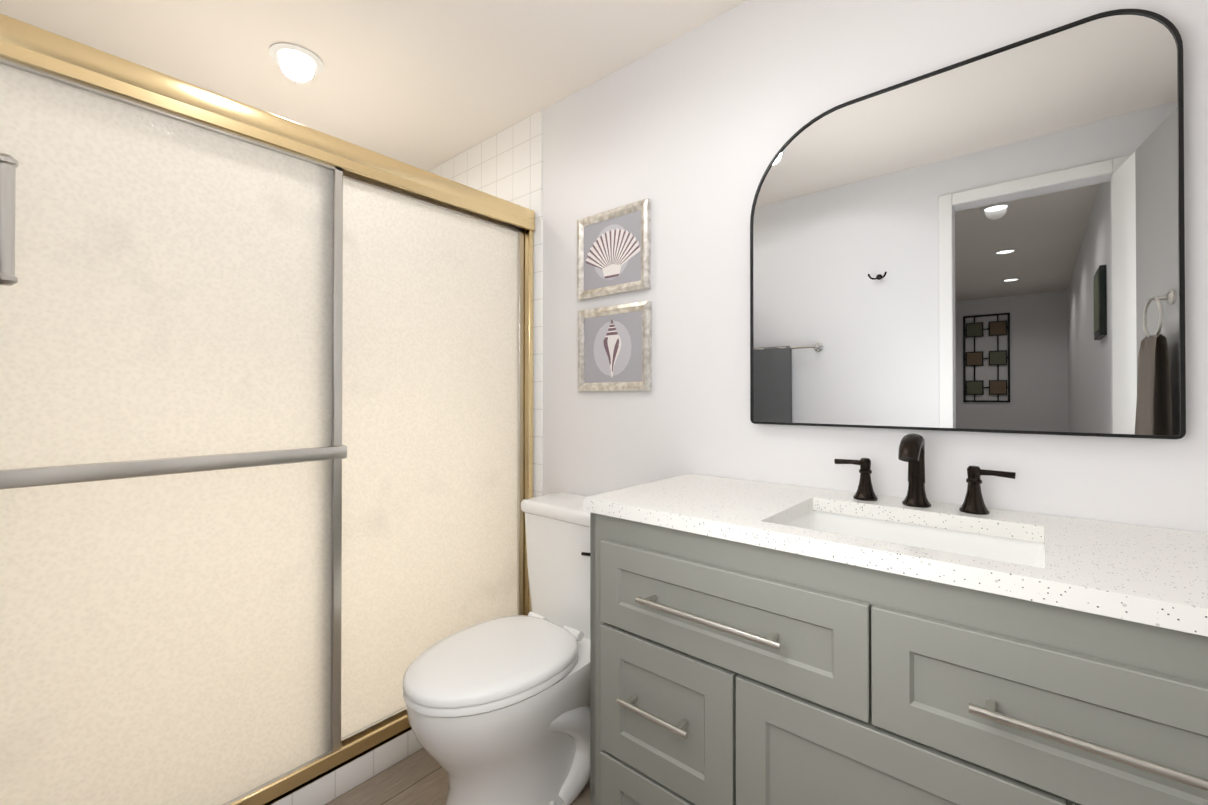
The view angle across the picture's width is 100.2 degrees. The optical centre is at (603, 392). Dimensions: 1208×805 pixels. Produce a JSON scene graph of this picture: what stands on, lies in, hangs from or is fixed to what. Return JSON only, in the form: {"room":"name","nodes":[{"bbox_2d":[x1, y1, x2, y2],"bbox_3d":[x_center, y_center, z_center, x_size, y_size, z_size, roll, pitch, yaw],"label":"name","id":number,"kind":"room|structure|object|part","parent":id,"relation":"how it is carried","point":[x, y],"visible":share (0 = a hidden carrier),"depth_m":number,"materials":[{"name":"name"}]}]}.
{"room":"bathroom","nodes":[
{"label":"bathroom","id":0,"kind":"room"},
{"bbox_2d":[0,0,746,170],"bbox_3d":[-0.381,-1.157,1.068,3.030,0.080,1.780,0,0,40],"label":"ceiling","id":1,"kind":"structure","parent":0,"point":[426,85],"depth_m":1.64,"materials":[{"name":"white paint"}]},
{"bbox_2d":[269,43,323,74],"bbox_3d":[-1.022,-1.108,1.681,0.158,0.008,0.158,0,0,40],"label":"recessed light","id":2,"kind":"object","parent":1,"relation":"in","point":[296,58],"visible":1,"depth_m":1.68,"materials":[{"name":"white"}]},
{"bbox_2d":[325,748,589,804],"bbox_3d":[-0.381,1.168,1.054,3.030,0.060,1.780,0,0,40],"label":"floor","id":3,"kind":"structure","parent":0,"point":[419,777],"depth_m":1.46,"materials":[{"name":"brown wood"}]},
{"bbox_2d":[271,730,422,804],"bbox_3d":[-0.811,1.101,1.456,0.135,0.080,1.512,0,0,40],"label":"sill","id":4,"kind":"structure","parent":3,"relation":"on","point":[329,787],"depth_m":1.46,"materials":[{"name":"tile"}]},
{"bbox_2d":[0,13,534,804],"bbox_3d":[-0.786,0.168,1.440,0.072,1.785,1.510,0,0,40],"label":"frame","id":5,"kind":"object","parent":4,"relation":"on","point":[40,49],"visible":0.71,"depth_m":1.33,"materials":[{"name":"gold metal"}]},
{"bbox_2d":[0,64,347,804],"bbox_3d":[-1.002,0.187,1.166,0.002,1.685,0.735,0,0,40],"label":"glass","id":6,"kind":"object","parent":5,"relation":"attached to","point":[164,640],"depth_m":1.15,"materials":[{"name":"beige glass"}]},
{"bbox_2d":[0,57,523,804],"bbox_3d":[-0.764,0.188,1.423,0.104,1.705,1.454,0,0,40],"label":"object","id":7,"kind":"structure","parent":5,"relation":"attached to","point":[336,453],"depth_m":1.42,"materials":[{"name":"silver metal"}]},
{"bbox_2d":[348,179,517,734],"bbox_3d":[-0.568,0.190,1.718,0.002,1.685,0.729,0,0,40],"label":"glass","id":8,"kind":"object","parent":5,"relation":"attached to","point":[433,291],"depth_m":1.68,"materials":[{"name":"beige glass"}]},
{"bbox_2d":[403,492,589,804],"bbox_3d":[-0.224,0.761,1.472,0.452,0.794,0.728,0,0,40],"label":"toilet","id":9,"kind":"object","parent":3,"relation":"on","point":[498,710],"visible":0.88,"depth_m":1.33,"materials":[{"name":"white ceramic"}]},
{"bbox_3d":[-0.302,0.726,1.380,0.374,0.053,0.487,0,0,40],"label":"seat","id":10,"kind":"part","parent":9,"relation":"part of","materials":[{"name":"white plastic"}]},
{"bbox_2d":[583,433,1207,804],"bbox_3d":[0.565,0.612,0.946,1.238,1.052,0.514,0,0,40],"label":"bathroom vanity","id":11,"kind":"object","parent":3,"relation":"on","point":[757,643],"visible":1,"depth_m":0.82,"materials":[{"name":"grey paint"}]},
{"bbox_2d":[834,433,1015,514],"bbox_3d":[0.657,0.165,1.073,0.336,0.158,0.131,0,0,40],"label":"faucet","id":12,"kind":"object","parent":11,"relation":"on","point":[912,446],"depth_m":1.08,"materials":[{"name":"black metal"}]},
{"bbox_2d":[428,110,542,496],"bbox_3d":[-0.601,0.019,2.348,1.025,2.255,0.108,0,0,40],"label":"wall tile","id":13,"kind":"structure","parent":0,"point":[506,164],"depth_m":2.04,"materials":[{"name":"white tile"}]},
{"bbox_2d":[543,0,1207,532],"bbox_3d":[0.554,0.013,1.367,2.005,2.255,0.100,0,0,40],"label":"wall","id":14,"kind":"structure","parent":0,"point":[691,132],"depth_m":1.44,"materials":[{"name":"white paint"}]},
{"bbox_2d":[577,198,650,299],"bbox_3d":[0.026,-0.484,1.740,0.314,0.290,0.021,0,0,40],"label":"picture frame","id":15,"kind":"object","parent":14,"relation":"attached to","point":[614,251],"visible":0.98,"depth_m":1.73,"materials":[{"name":"silver metal"}]},
{"bbox_2d":[583,209,641,290],"bbox_3d":[0.024,-0.484,1.739,0.256,0.232,0.002,0,0,40],"label":"print","id":16,"kind":"object","parent":15,"relation":"attached to","point":[612,242],"depth_m":1.73},
{"bbox_2d":[578,300,651,390],"bbox_3d":[0.029,-0.152,1.736,0.314,0.290,0.021,0,0,40],"label":"picture frame","id":17,"kind":"object","parent":14,"relation":"attached to","point":[615,348],"visible":0.98,"depth_m":1.72,"materials":[{"name":"silver metal"}]},
{"bbox_2d":[584,310,642,382],"bbox_3d":[0.027,-0.152,1.734,0.256,0.232,0.002,0,0,40],"label":"print","id":18,"kind":"object","parent":17,"relation":"attached to","point":[613,339],"depth_m":1.73},
{"bbox_2d":[750,9,1185,438],"bbox_3d":[0.714,-0.314,1.145,0.795,0.794,0.028,0,0,40],"label":"vanity mirror","id":19,"kind":"object","parent":14,"relation":"attached to","point":[993,241],"visible":0.94,"depth_m":1.05,"materials":[{"name":"black mirror"}]}
]}

